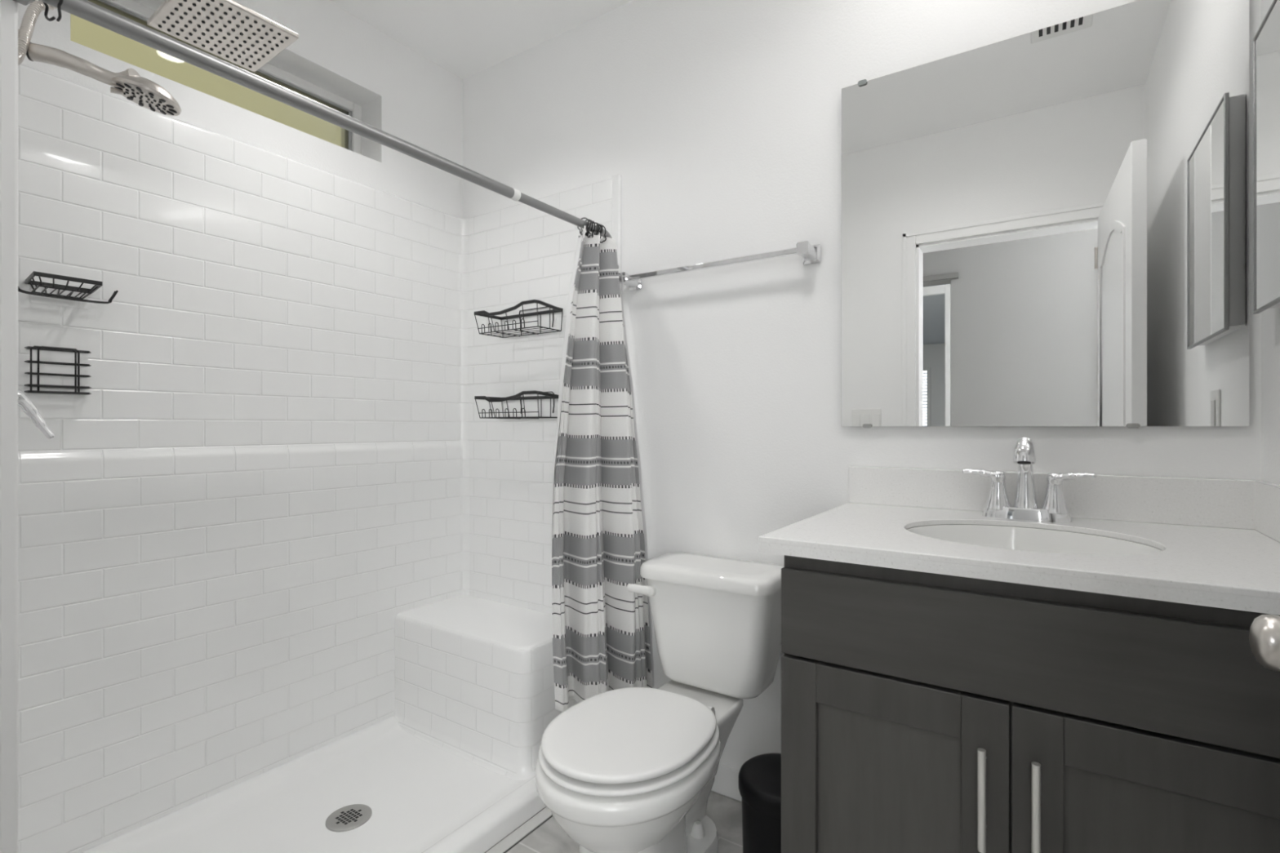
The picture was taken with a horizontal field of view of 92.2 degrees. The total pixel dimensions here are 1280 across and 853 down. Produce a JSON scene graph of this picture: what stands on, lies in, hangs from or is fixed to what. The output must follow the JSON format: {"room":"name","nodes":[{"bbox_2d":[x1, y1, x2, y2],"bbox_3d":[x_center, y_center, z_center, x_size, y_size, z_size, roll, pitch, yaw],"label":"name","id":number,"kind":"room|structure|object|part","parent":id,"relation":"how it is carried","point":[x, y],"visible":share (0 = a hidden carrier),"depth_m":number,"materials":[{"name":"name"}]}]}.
{"room":"bathroom","nodes":[
{"label":"bathroom","id":0,"kind":"room"},
{"bbox_2d":[70,0,361,155],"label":"window","id":1,"kind":"structure","parent":0,"point":[86,33],"depth_m":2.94,"materials":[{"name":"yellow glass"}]},
{"bbox_2d":[17,0,462,217],"bbox_3d":[-1.268,-0.148,1.800,0.250,2.437,1.680,0,0,34],"label":"wall","id":2,"kind":"structure","parent":0,"point":[400,92],"depth_m":2.05,"materials":[{"name":"white paint"}]},
{"bbox_2d":[328,0,633,79],"bbox_3d":[-0.170,-1.417,1.185,2.860,0.100,1.880,0,0,34],"label":"ceiling","id":3,"kind":"structure","parent":0,"point":[465,38],"depth_m":2.08,"materials":[{"name":"white paint"}]},
{"bbox_2d":[506,791,742,852],"bbox_3d":[-0.184,1.120,1.146,2.480,0.100,1.800,0,0,34],"label":"floor","id":4,"kind":"structure","parent":0,"point":[726,812],"depth_m":1.62,"materials":[{"name":"grey tile"}]},
{"bbox_2d":[81,715,546,852],"bbox_3d":[-0.782,1.039,1.625,0.745,0.062,1.421,0,0,34],"label":"shower pan","id":5,"kind":"object","parent":4,"relation":"on","point":[380,787],"visible":0.78,"depth_m":1.66,"materials":[{"name":"white plastic"}]},
{"bbox_2d":[17,64,622,852],"bbox_3d":[-0.767,0.115,1.616,0.783,1.860,1.427,0,0,34],"label":"shower surround","id":6,"kind":"object","parent":5,"relation":"on","point":[279,521],"visible":0.77,"depth_m":1.78,"materials":[{"name":"white tile"}]},
{"bbox_2d":[17,389,55,439],"bbox_3d":[-1.093,-0.050,1.063,0.170,0.170,0.121,0,0,34],"label":"shower valve","id":7,"kind":"object","parent":6,"relation":"attached to","point":[24,402],"visible":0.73,"depth_m":1.09,"materials":[{"name":"silver metal"}]},
{"bbox_2d":[24,341,91,395],"bbox_3d":[-1.337,-0.134,1.418,0.039,0.116,0.116,0,0,34],"label":"basket","id":8,"kind":"object","parent":6,"relation":"attached to","point":[46,358],"visible":1,"depth_m":1.42,"materials":[{"name":"black metal"}]},
{"bbox_2d":[17,271,118,309],"bbox_3d":[-1.296,-0.315,1.404,0.122,0.070,0.185,0,0,34],"label":"soap tray","id":9,"kind":"object","parent":6,"relation":"attached to","point":[50,289],"visible":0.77,"depth_m":1.41,"materials":[{"name":"black metal"}]},
{"bbox_2d":[26,42,181,115],"bbox_3d":[-0.959,-0.624,1.056,0.102,0.082,0.280,0,0,44],"label":"shower head","id":10,"kind":"object","parent":6,"relation":"attached to","point":[128,83],"visible":0.99,"depth_m":1.08,"materials":[{"name":"silver metal"}]},
{"bbox_2d":[17,0,56,65],"bbox_3d":[-1.031,-0.480,1.024,0.161,0.714,0.104,0,0,34],"label":"shower hose","id":11,"kind":"object","parent":10,"relation":"attached to","point":[31,15],"visible":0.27,"depth_m":1.02,"materials":[{"name":"silver metal"}]},
{"bbox_3d":[-0.956,-0.621,1.065,0.151,0.039,0.039,0,0,-29],"label":"handle","id":12,"kind":"part","parent":10,"relation":"part of","materials":[{"name":"silver metal"}]},
{"bbox_2d":[12,0,618,269],"bbox_3d":[-0.435,-0.542,1.398,0.111,0.140,1.411,0,0,31],"label":"curtain rod","id":13,"kind":"object","parent":6,"relation":"attached to","point":[90,11],"visible":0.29,"depth_m":1.07,"materials":[{"name":"silver metal"}]},
{"bbox_2d":[43,0,63,22],"bbox_3d":[-0.798,-0.579,0.840,0.040,0.053,0.011,0,0,17],"label":"curtain hook","id":14,"kind":"object","parent":13,"relation":"hanging from","point":[60,2],"visible":1,"depth_m":0.84,"materials":[{"name":"black metal"}]},
{"bbox_2d":[577,217,589,235],"bbox_3d":[-0.166,-0.580,1.783,0.040,0.053,0.012,0,0,27],"label":"curtain hook","id":15,"kind":"object","parent":13,"relation":"hanging from","point":[581,218],"visible":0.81,"depth_m":1.78,"materials":[{"name":"black metal"}]},
{"bbox_2d":[580,219,591,235],"bbox_3d":[-0.159,-0.580,1.794,0.040,0.051,0.021,0,0,36],"label":"curtain hook","id":16,"kind":"object","parent":13,"relation":"hanging from","point":[586,220],"visible":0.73,"depth_m":1.79,"materials":[{"name":"black metal"}]},
{"bbox_2d":[586,221,593,237],"bbox_3d":[-0.149,-0.579,1.809,0.009,0.053,0.040,0,0,-35],"label":"curtain hook","id":17,"kind":"object","parent":13,"relation":"hanging from","point":[589,221],"visible":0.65,"depth_m":1.80,"materials":[{"name":"black metal"}]},
{"bbox_2d":[588,222,599,235],"bbox_3d":[-0.139,-0.580,1.822,0.040,0.052,0.016,0,0,3],"label":"curtain hook","id":18,"kind":"object","parent":13,"relation":"hanging from","point":[593,222],"visible":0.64,"depth_m":1.82,"materials":[{"name":"black metal"}]},
{"bbox_2d":[595,225,606,243],"bbox_3d":[-0.120,-0.579,1.853,0.039,0.053,0.016,0,0,12],"label":"curtain hook","id":19,"kind":"object","parent":13,"relation":"hanging from","point":[597,225],"visible":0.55,"depth_m":1.85,"materials":[{"name":"black metal"}]},
{"bbox_2d":[551,226,653,712],"bbox_3d":[-0.122,0.127,1.834,0.352,1.401,0.198,0,0,-27],"label":"shower curtain","id":20,"kind":"object","parent":13,"relation":"hanging from","point":[602,637],"visible":0.98,"depth_m":1.79,"materials":[{"name":"fabric"}]},
{"bbox_2d":[474,391,558,418],"bbox_3d":[-0.424,-0.075,2.152,0.304,0.095,0.132,0,0,34],"label":"wire basket","id":21,"kind":"object","parent":6,"relation":"attached to","point":[538,402],"visible":0.99,"depth_m":2.16,"materials":[{"name":"black metal"}]},
{"bbox_2d":[474,299,563,337],"bbox_3d":[-0.426,-0.374,2.153,0.304,0.095,0.132,0,0,34],"label":"wire basket","id":22,"kind":"object","parent":6,"relation":"attached to","point":[543,317],"visible":1,"depth_m":2.16,"materials":[{"name":"black metal"}]},
{"bbox_3d":[-0.369,0.113,2.201,0.737,1.855,0.012,0,0,34],"label":"panel","id":23,"kind":"part","parent":6,"relation":"part of","materials":[{"name":"white tile"}]},
{"bbox_2d":[485,806,551,852],"bbox_3d":[-0.454,1.068,1.409,0.036,0.004,1.397,0,0,34],"label":"curb","id":24,"kind":"object","parent":4,"relation":"on","point":[513,837],"depth_m":1.62,"materials":[{"name":"grey tile"}]},
{"bbox_2d":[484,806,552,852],"bbox_3d":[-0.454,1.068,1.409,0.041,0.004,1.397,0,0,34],"label":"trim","id":25,"kind":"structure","parent":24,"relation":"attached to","point":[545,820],"depth_m":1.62,"materials":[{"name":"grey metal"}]},
{"bbox_2d":[534,552,784,852],"bbox_3d":[0.057,0.722,1.470,0.408,0.696,0.726,0,0,34],"label":"toilet","id":26,"kind":"object","parent":4,"relation":"on","point":[626,770],"visible":0.95,"depth_m":1.43,"materials":[{"name":"white ceramic"}]},
{"bbox_3d":[-0.024,0.691,1.358,0.356,0.012,0.430,0,0,34],"label":"seat","id":27,"kind":"part","parent":26,"relation":"part of","materials":[{"name":"white plastic"}]},
{"bbox_3d":[-0.024,0.667,1.358,0.344,0.016,0.418,0,0,34],"label":"lid","id":28,"kind":"part","parent":26,"relation":"part of","materials":[{"name":"white plastic"}]},
{"bbox_3d":[0.018,0.887,1.420,0.360,0.366,0.599,0,0,34],"label":"bowl","id":29,"kind":"part","parent":26,"relation":"part of","materials":[{"name":"white ceramic"}]},
{"bbox_3d":[0.006,0.448,1.690,0.079,0.032,0.037,0,0,34],"label":"flush lever","id":30,"kind":"part","parent":26,"relation":"part of","materials":[{"name":"white plastic"}]},
{"bbox_3d":[0.204,0.393,1.675,0.392,0.038,0.220,0,0,34],"label":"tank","id":31,"kind":"part","parent":26,"relation":"part of","materials":[{"name":"white ceramic"}]},
{"bbox_3d":[0.208,0.552,1.681,0.376,0.289,0.195,0,0,34],"label":"tank","id":32,"kind":"part","parent":26,"relation":"part of","materials":[{"name":"white ceramic"}]},
{"bbox_2d":[738,753,781,852],"bbox_3d":[0.312,0.916,1.352,0.196,0.308,0.213,0,0,34],"label":"trash can","id":33,"kind":"object","parent":4,"relation":"on","point":[759,776],"visible":0.49,"depth_m":1.31,"materials":[{"name":"black plastic"}]},
{"bbox_3d":[0.316,0.785,1.359,0.196,0.044,0.196,0,0,34],"label":"bin lid","id":34,"kind":"part","parent":33,"relation":"part of","materials":[{"name":"black plastic"}]},
{"bbox_2d":[781,555,1279,852],"bbox_3d":[0.702,0.647,1.111,0.723,0.846,0.629,0,0,34],"label":"vanity cabinet","id":35,"kind":"object","parent":4,"relation":"on","point":[922,712],"visible":0.98,"depth_m":0.88,"materials":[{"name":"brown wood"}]},
{"bbox_3d":[0.397,0.681,0.994,0.228,0.434,0.005,0,0,34],"label":"door panel","id":36,"kind":"part","parent":35,"relation":"part of","materials":[{"name":"grey wood"}]},
{"bbox_3d":[0.394,0.681,0.990,0.344,0.558,0.018,0,0,34],"label":"cabinet door","id":37,"kind":"part","parent":35,"relation":"part of","materials":[{"name":"grey wood"}]},
{"bbox_3d":[0.496,0.535,0.892,0.011,0.144,0.035,0,0,34],"label":"handle","id":38,"kind":"part","parent":35,"relation":"part of","materials":[{"name":"white metal"}]},
{"bbox_2d":[758,466,1279,615],"bbox_3d":[0.695,0.163,1.132,0.763,0.121,0.602,0,0,34],"label":"countertop","id":39,"kind":"structure","parent":35,"relation":"on","point":[1219,540],"depth_m":1.10,"materials":[{"name":"white stone"}]},
{"bbox_2d":[961,437,1096,522],"bbox_3d":[0.797,0.109,1.276,0.240,0.172,0.135,0,0,34],"label":"faucet","id":40,"kind":"object","parent":39,"relation":"on","point":[1054,508],"visible":1,"depth_m":1.29,"materials":[{"name":"silver metal"}]},
{"bbox_3d":[0.748,0.105,1.348,0.078,0.025,0.026,0,0,25],"label":"lever","id":41,"kind":"part","parent":40,"relation":"part of","materials":[{"name":"silver metal"}]},
{"bbox_3d":[0.776,0.137,1.336,0.053,0.081,0.053,0,0,34],"label":"handle post","id":42,"kind":"part","parent":40,"relation":"part of","materials":[{"name":"silver metal"}]},
{"bbox_3d":[0.801,0.102,1.281,0.051,0.150,0.114,0,0,34],"label":"spout","id":43,"kind":"part","parent":40,"relation":"part of","materials":[{"name":"silver metal"}]},
{"bbox_3d":[0.819,0.182,1.308,0.160,0.025,0.058,0,0,34],"label":"plate","id":44,"kind":"part","parent":40,"relation":"part of","materials":[{"name":"silver metal"}]},
{"bbox_3d":[0.861,0.137,1.279,0.053,0.081,0.053,0,0,34],"label":"handle post","id":45,"kind":"part","parent":40,"relation":"part of","materials":[{"name":"silver metal"}]},
{"bbox_3d":[0.883,0.105,1.257,0.078,0.025,0.026,0,0,43],"label":"lever","id":46,"kind":"part","parent":40,"relation":"part of","materials":[{"name":"silver metal"}]},
{"bbox_2d":[906,524,1162,555],"bbox_3d":[0.693,0.282,1.115,0.433,0.152,0.374,0,0,34],"label":"sink basin","id":47,"kind":"object","parent":39,"relation":"in","point":[1017,538],"visible":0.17,"depth_m":1.24,"materials":[{"name":"white ceramic"}]},
{"bbox_3d":[0.540,0.322,0.892,0.695,0.148,0.018,0,0,34],"label":"drawer","id":48,"kind":"part","parent":35,"relation":"part of","materials":[{"name":"grey wood"}]},
{"bbox_3d":[0.550,0.535,0.855,0.011,0.144,0.035,0,0,34],"label":"handle","id":49,"kind":"part","parent":35,"relation":"part of","materials":[{"name":"white metal"}]},
{"bbox_3d":[0.684,0.681,0.796,0.348,0.558,0.018,0,0,34],"label":"cabinet door","id":50,"kind":"part","parent":35,"relation":"part of","materials":[{"name":"grey wood"}]},
{"bbox_3d":[0.687,0.681,0.800,0.233,0.434,0.005,0,0,34],"label":"door panel","id":51,"kind":"part","parent":35,"relation":"part of","materials":[{"name":"grey wood"}]},
{"bbox_2d":[462,0,1261,769],"bbox_3d":[0.221,-0.148,1.886,2.630,2.437,0.120,0,0,34],"label":"wall","id":52,"kind":"structure","parent":0,"point":[719,121],"depth_m":1.75,"materials":[{"name":"white paint"}]},
{"bbox_2d":[618,240,821,290],"bbox_3d":[0.202,-0.460,1.778,0.621,0.048,0.080,0,0,34],"label":"towel bar","id":53,"kind":"object","parent":52,"relation":"attached to","point":[811,254],"visible":0.98,"depth_m":1.71,"materials":[{"name":"silver metal"}]},
{"bbox_2d":[711,763,742,801],"bbox_3d":[0.263,1.028,1.778,0.740,0.085,0.013,0,0,34],"label":"baseboard","id":54,"kind":"structure","parent":52,"relation":"attached to","point":[726,783],"depth_m":1.78,"materials":[{"name":"white paint"}]},
{"bbox_2d":[841,0,1248,428],"bbox_3d":[0.842,-0.437,1.386,0.764,0.880,0.020,0,0,33],"label":"wall mirror","id":55,"kind":"object","parent":52,"relation":"attached to","point":[1049,226],"visible":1,"depth_m":1.34,"materials":[{"name":"clear glass"}]},
{"bbox_2d":[848,466,1259,529],"bbox_3d":[0.856,0.148,1.374,0.762,0.093,0.020,0,0,34],"label":"backsplash","id":56,"kind":"structure","parent":52,"relation":"attached to","point":[1187,501],"depth_m":1.29,"materials":[{"name":"white stone"}]},
{"bbox_2d":[1261,0,1279,485],"bbox_3d":[0.764,-0.148,0.440,0.120,2.437,1.680,0,0,34],"label":"wall","id":57,"kind":"structure","parent":0,"point":[1270,317],"depth_m":1.12,"materials":[{"name":"white paint"}]},
{"bbox_2d":[1253,0,1279,314],"bbox_3d":[0.995,-0.443,0.924,0.034,0.487,0.384,0,0,34],"label":"medicine cabinet","id":58,"kind":"object","parent":57,"relation":"attached to","point":[1266,42],"visible":1,"depth_m":1.03,"materials":[{"name":"white"}]},
{"bbox_3d":[-0.659,-0.148,0.453,2.260,2.437,0.120,0,0,34],"label":"wall","id":59,"kind":"structure","parent":0,"visible":0},
{"bbox_2d":[1248,613,1279,671],"bbox_3d":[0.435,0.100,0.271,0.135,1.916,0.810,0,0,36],"label":"door knob","id":60,"kind":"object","parent":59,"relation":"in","point":[1264,629],"depth_m":0.57,"materials":[{"name":"silver metal"}]},
{"bbox_3d":[-1.202,-0.148,0.969,0.785,2.437,0.133,0,0,34],"label":"wall","id":61,"kind":"structure","parent":0,"visible":0},
{"bbox_2d":[0,0,17,852],"bbox_3d":[-0.841,-0.164,0.817,0.024,2.407,0.020,0,0,34],"label":"trim","id":62,"kind":"structure","parent":61,"relation":"attached to","point":[8,8],"depth_m":0.81,"materials":[{"name":"white paint"}]},
{"bbox_2d":[146,0,298,71],"bbox_3d":[-0.992,-0.954,1.228,0.207,0.192,0.509,0,0,34],"label":"shower head","id":63,"kind":"object","parent":61,"relation":"attached to","point":[229,30],"visible":1,"depth_m":1.34}
]}

